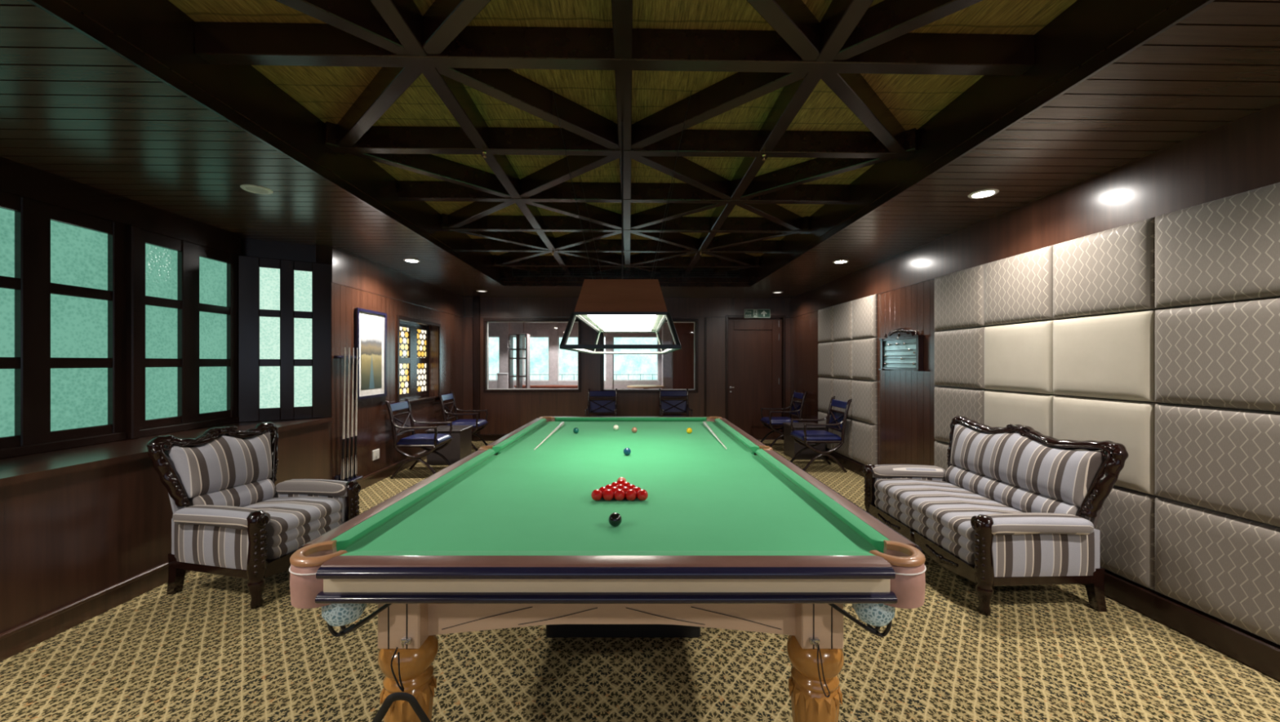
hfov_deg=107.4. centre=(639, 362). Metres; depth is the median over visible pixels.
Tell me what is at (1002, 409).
panel
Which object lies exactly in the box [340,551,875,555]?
cushion
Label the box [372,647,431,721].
strap
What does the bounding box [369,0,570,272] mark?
trim
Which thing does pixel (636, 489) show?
ball
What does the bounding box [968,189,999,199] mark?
recessed light
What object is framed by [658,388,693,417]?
armchair
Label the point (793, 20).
trim
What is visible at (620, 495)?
ball
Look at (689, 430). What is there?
ball
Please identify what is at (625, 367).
window
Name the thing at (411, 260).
recessed light
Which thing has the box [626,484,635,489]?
ball
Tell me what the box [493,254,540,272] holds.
trim
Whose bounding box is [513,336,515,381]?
window
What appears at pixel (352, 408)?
cue
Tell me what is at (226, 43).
ceiling beam
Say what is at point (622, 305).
pendant lamp
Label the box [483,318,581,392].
window
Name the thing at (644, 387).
round table
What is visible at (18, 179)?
wall bay header
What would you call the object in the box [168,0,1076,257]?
ceiling
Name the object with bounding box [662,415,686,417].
seat cushion
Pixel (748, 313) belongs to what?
exit sign
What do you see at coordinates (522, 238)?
trim
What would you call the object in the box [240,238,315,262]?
wall
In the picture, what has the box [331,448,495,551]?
cushion
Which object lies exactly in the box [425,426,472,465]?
side table
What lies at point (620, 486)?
ball
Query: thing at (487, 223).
trim
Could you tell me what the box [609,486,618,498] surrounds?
ball
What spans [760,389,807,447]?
armchair
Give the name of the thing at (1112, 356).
panel
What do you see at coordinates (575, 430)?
ball
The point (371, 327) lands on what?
print
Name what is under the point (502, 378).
cabinet
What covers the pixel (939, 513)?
seat cushion
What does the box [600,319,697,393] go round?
window
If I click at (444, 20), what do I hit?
trim
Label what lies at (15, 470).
sill
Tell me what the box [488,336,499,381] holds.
window
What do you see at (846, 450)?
panel
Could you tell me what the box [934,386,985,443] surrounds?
panel
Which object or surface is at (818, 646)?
cord
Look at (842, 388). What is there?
panel
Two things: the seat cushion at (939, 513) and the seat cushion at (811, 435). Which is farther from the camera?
the seat cushion at (811, 435)
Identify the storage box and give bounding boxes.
[546,624,700,638]
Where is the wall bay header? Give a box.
[0,156,240,255]
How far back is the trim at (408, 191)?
4.11 m
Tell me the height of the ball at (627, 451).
0.052 m
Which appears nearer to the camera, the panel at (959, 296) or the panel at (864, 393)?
the panel at (959, 296)
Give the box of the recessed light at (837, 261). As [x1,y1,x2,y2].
[832,260,848,263]
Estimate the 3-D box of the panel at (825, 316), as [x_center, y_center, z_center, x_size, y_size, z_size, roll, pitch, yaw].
[2.870,-0.575,7.250,0.060,0.534,0.564,0,0,-1]
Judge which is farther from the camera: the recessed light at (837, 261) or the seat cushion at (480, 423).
the seat cushion at (480, 423)
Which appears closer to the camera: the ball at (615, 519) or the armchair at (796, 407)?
the ball at (615, 519)
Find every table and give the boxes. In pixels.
[288,416,926,721]
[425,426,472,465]
[626,385,665,389]
[782,422,825,459]
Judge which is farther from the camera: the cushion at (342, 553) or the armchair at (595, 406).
the armchair at (595, 406)
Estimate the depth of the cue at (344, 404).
5.01 m
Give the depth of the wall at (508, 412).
8.88 m
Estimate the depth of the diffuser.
3.14 m
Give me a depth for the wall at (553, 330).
12.43 m
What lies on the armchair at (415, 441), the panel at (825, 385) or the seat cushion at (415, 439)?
the seat cushion at (415, 439)
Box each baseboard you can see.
[0,450,426,662]
[471,434,506,441]
[825,448,1279,682]
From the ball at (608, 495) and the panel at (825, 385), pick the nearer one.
the ball at (608, 495)
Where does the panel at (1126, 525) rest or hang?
attached to the wall at (1242, 155)
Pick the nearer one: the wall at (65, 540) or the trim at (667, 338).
the wall at (65, 540)
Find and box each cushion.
[242,496,342,559]
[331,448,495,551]
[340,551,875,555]
[396,434,453,444]
[447,419,488,427]
[492,418,546,455]
[554,417,706,422]
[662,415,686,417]
[714,418,759,453]
[755,448,890,553]
[760,417,798,424]
[790,430,840,440]
[874,478,1023,564]
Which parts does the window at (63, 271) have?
pane, pane, pane, pane, pane, pane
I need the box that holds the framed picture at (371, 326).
[355,307,386,399]
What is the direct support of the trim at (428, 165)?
attached to the ceiling at (327, 92)
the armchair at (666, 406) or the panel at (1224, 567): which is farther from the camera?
the armchair at (666, 406)
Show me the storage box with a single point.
(554, 631)
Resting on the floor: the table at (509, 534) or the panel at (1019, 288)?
the table at (509, 534)
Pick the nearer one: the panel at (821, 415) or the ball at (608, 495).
the ball at (608, 495)
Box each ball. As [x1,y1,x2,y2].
[573,427,578,433]
[591,489,602,501]
[599,486,608,498]
[602,489,613,501]
[604,484,613,489]
[608,512,622,527]
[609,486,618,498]
[611,481,619,487]
[613,425,618,431]
[613,489,625,501]
[616,477,626,482]
[616,484,625,489]
[617,480,625,484]
[621,486,630,498]
[622,481,630,487]
[623,448,631,455]
[625,489,636,501]
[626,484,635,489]
[631,427,637,433]
[632,486,641,498]
[636,489,648,501]
[686,427,692,433]
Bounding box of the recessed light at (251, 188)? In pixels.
[240,184,273,195]
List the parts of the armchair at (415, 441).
post, rail, rail, rail, post, leg, armrest, seat frame, leg, armrest, arm post, arm post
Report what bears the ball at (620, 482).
on the table at (509, 534)
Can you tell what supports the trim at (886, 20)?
attached to the ceiling at (327, 92)
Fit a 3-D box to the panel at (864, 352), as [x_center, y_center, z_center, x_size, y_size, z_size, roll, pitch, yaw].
[2.896,-0.035,6.095,0.060,0.534,0.576,0,0,-1]
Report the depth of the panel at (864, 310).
6.00 m
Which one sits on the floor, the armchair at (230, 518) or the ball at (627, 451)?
the armchair at (230, 518)
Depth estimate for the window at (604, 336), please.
12.50 m
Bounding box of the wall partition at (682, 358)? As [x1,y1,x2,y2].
[672,323,693,389]
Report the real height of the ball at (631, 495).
0.052 m
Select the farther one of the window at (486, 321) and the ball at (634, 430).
the window at (486, 321)
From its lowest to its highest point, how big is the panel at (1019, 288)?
0.534 m
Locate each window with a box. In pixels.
[0,191,126,448]
[139,228,238,430]
[238,255,331,422]
[396,315,440,406]
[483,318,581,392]
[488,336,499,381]
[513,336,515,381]
[524,336,549,381]
[557,336,577,381]
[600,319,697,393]
[604,336,605,381]
[612,336,658,381]
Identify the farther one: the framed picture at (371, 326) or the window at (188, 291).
the framed picture at (371, 326)
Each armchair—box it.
[146,422,360,608]
[385,398,453,479]
[437,391,488,451]
[584,388,617,417]
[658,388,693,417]
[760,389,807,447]
[790,395,852,473]
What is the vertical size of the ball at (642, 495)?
0.052 m
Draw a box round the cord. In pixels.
[817,644,830,697]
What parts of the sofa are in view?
post, armrest, panel, leg, rail, post, frame, armrest, rail, panel, leg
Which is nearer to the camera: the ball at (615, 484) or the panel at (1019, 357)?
the ball at (615, 484)
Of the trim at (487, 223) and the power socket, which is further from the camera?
the power socket
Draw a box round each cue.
[341,347,346,481]
[345,347,350,481]
[349,347,354,479]
[353,347,357,477]
[533,422,564,450]
[702,421,727,449]
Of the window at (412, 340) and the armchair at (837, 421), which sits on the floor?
the armchair at (837, 421)
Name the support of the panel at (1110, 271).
attached to the wall at (1242, 155)
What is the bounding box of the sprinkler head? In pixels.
[482,151,486,158]
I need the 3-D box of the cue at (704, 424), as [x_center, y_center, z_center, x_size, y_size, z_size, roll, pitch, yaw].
[0.649,0.631,4.171,0.029,0.029,1.445,0,0,1]
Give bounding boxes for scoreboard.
[879,328,924,371]
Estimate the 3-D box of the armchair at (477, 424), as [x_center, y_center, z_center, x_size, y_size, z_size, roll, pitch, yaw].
[-2.933,0.988,7.867,0.688,0.996,0.554,0,0,-1]
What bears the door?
in the wall at (508, 412)
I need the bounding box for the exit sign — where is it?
[744,309,769,318]
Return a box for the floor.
[0,440,1279,721]
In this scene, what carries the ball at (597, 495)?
on the table at (509, 534)
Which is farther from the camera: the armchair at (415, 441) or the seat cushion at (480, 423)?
the seat cushion at (480, 423)
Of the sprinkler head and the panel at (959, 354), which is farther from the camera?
the panel at (959, 354)
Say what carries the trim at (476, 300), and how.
attached to the wall at (508, 412)
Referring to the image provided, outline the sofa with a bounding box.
[862,415,1128,616]
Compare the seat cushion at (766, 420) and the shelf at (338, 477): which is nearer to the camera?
the shelf at (338, 477)
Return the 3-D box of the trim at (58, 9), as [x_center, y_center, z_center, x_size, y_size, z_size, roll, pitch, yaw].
[-0.096,-1.239,2.955,3.964,0.062,9.112,0,0,-1]
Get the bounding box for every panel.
[817,306,835,342]
[817,342,834,377]
[817,377,834,412]
[817,410,833,449]
[833,301,853,341]
[833,340,853,379]
[833,378,853,418]
[833,417,853,459]
[852,293,877,339]
[852,337,877,381]
[852,379,877,425]
[852,419,877,465]
[934,264,986,331]
[934,327,984,389]
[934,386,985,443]
[934,440,949,471]
[984,244,1055,326]
[984,320,1054,395]
[984,390,1054,437]
[1053,217,1156,319]
[1053,310,1155,402]
[1053,395,1159,496]
[1095,485,1158,591]
[1155,182,1279,309]
[1155,297,1279,412]
[1155,404,1279,527]
[1155,497,1279,645]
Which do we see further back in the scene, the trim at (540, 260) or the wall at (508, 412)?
the wall at (508, 412)
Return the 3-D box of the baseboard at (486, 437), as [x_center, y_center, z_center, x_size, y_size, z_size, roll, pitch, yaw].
[-0.847,1.415,8.876,4.940,0.130,0.015,0,0,-1]
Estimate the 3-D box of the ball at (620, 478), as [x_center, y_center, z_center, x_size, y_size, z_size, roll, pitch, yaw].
[-0.094,0.616,2.411,0.052,0.052,0.052,0,0,0]
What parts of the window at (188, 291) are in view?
pane, pane, pane, pane, pane, pane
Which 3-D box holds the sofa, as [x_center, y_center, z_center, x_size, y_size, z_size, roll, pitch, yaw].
[2.408,0.970,3.454,0.872,1.020,1.516,0,0,0]
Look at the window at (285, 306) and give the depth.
4.66 m
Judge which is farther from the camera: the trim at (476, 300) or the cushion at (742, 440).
the trim at (476, 300)
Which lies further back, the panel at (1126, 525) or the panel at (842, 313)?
the panel at (842, 313)
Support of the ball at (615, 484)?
on the table at (509, 534)
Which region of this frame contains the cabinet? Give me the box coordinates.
[496,373,508,388]
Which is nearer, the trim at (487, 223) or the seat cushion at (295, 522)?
the seat cushion at (295, 522)
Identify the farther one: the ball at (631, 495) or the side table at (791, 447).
the side table at (791, 447)
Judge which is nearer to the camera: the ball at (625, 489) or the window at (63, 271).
the ball at (625, 489)
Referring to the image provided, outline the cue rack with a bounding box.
[334,355,363,481]
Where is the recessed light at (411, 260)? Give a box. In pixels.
[403,258,420,262]
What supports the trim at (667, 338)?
attached to the wall partition at (682, 358)
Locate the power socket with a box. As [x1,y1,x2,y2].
[372,448,379,461]
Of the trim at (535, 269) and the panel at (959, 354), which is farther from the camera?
the trim at (535, 269)
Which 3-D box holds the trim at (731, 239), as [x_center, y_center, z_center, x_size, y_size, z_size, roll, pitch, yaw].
[0.566,-1.500,6.279,3.493,0.141,0.080,0,0,44]
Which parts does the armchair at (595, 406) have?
post, rail, rail, rail, post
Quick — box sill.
[0,417,332,487]
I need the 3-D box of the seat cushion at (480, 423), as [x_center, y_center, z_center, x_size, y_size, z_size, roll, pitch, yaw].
[-2.880,1.014,7.868,0.530,0.078,0.490,0,0,-1]
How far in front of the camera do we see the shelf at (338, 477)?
5.16 m
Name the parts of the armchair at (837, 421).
arm post, arm post, armrest, leg, seat frame, leg, armrest, post, rail, rail, rail, post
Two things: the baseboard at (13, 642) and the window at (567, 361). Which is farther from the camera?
the window at (567, 361)
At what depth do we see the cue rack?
5.14 m
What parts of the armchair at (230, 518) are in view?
leg, rail, panel, frame, armrest, post, rail, panel, armrest, post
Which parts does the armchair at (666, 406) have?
post, armrest, rail, rail, rail, post, armrest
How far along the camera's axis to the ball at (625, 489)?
2.21 m
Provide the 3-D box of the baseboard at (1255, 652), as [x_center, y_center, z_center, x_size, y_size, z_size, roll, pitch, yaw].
[2.959,1.405,3.216,0.060,0.150,11.500,0,0,-1]
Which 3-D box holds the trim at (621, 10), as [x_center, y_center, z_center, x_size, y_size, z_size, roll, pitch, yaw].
[-0.095,-1.496,2.949,0.085,0.147,9.100,0,0,-1]
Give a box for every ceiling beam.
[195,21,1034,75]
[327,125,914,159]
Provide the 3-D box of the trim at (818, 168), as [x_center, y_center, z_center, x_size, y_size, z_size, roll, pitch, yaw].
[-0.143,-1.500,5.098,5.572,0.141,0.080,0,0,44]
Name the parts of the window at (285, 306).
pane, pane, pane, pane, pane, pane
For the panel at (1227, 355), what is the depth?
2.39 m
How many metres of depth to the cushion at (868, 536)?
1.99 m
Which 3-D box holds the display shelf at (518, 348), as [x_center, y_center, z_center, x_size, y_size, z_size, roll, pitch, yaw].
[-2.704,0.425,10.543,0.416,2.110,0.300,0,0,-1]
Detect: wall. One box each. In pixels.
[0,245,463,634]
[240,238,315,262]
[463,297,790,439]
[488,322,662,389]
[788,102,1279,644]
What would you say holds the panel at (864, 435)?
attached to the wall at (1242, 155)
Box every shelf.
[334,469,363,481]
[508,333,529,388]
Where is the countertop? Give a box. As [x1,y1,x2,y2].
[513,384,577,388]
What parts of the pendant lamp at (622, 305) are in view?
lamp frame, lamp shade, power cord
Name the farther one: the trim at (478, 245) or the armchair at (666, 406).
the armchair at (666, 406)
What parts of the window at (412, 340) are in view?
pane, pane, pane, pane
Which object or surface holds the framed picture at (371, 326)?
attached to the wall at (65, 540)
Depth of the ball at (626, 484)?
2.30 m
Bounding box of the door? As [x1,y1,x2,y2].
[725,315,786,439]
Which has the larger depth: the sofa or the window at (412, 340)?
the window at (412, 340)
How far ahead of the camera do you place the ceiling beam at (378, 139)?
3.17 m
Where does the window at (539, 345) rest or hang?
in the wall at (553, 330)
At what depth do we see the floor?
2.27 m
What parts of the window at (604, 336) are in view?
pane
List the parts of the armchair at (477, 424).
post, rail, post, armrest, armrest, arm post, leg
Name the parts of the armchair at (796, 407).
arm post, leg, seat frame, leg, armrest, armrest, post, rail, post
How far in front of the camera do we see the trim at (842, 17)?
2.63 m
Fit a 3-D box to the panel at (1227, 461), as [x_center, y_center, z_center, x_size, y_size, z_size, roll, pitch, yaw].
[2.978,0.505,2.392,0.060,0.534,0.644,0,0,-1]
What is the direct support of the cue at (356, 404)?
on the cue rack
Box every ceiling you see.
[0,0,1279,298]
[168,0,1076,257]
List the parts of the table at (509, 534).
pocket casing, rail, leg, rail, pocket casing, rail, moulding, pocket casing, rail, leg, rail, pocket casing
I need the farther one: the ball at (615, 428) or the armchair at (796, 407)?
the armchair at (796, 407)
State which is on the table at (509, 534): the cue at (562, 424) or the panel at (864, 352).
the cue at (562, 424)
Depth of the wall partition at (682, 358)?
10.32 m
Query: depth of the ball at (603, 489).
2.21 m
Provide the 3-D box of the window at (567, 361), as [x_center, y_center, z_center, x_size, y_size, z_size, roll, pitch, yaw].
[-1.898,-0.095,12.521,0.560,1.190,0.080,0,0,-1]
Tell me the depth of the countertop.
11.75 m
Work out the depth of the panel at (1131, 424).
2.88 m
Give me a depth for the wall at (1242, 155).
3.90 m
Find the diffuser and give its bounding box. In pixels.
[587,315,656,331]
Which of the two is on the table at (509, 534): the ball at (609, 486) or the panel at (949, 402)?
the ball at (609, 486)
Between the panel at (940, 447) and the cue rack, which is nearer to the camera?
the panel at (940, 447)
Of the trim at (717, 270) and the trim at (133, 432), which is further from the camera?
the trim at (717, 270)
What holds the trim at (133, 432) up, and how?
attached to the wall bay header
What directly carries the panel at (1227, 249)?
attached to the wall at (1242, 155)
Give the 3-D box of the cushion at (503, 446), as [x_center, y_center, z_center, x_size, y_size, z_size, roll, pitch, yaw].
[-1.017,0.631,4.186,0.056,0.061,1.715,0,0,0]
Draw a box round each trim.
[0,225,239,459]
[26,0,1214,287]
[275,0,803,234]
[324,121,756,268]
[336,0,491,155]
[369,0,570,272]
[398,180,848,204]
[440,213,660,273]
[442,215,808,233]
[447,0,982,231]
[471,238,780,253]
[472,297,706,441]
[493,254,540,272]
[493,255,759,267]
[497,128,917,265]
[594,216,809,272]
[611,0,632,272]
[662,323,672,389]
[684,0,873,273]
[714,256,760,273]
[746,0,906,160]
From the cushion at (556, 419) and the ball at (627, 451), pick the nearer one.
the ball at (627, 451)
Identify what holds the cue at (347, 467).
in the cue rack
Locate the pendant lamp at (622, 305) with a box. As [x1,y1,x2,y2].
[552,90,691,354]
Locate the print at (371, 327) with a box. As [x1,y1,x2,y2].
[360,317,382,390]
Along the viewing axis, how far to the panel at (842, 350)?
6.62 m
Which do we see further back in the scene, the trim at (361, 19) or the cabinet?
the cabinet
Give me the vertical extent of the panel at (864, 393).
0.534 m
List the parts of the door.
panel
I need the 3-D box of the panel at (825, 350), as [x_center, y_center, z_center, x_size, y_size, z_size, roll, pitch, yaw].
[2.870,-0.035,7.250,0.060,0.534,0.564,0,0,-1]
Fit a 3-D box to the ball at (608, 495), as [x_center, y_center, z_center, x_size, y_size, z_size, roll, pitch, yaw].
[-0.147,0.616,2.179,0.052,0.052,0.052,0,0,0]
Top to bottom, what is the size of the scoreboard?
0.478 m

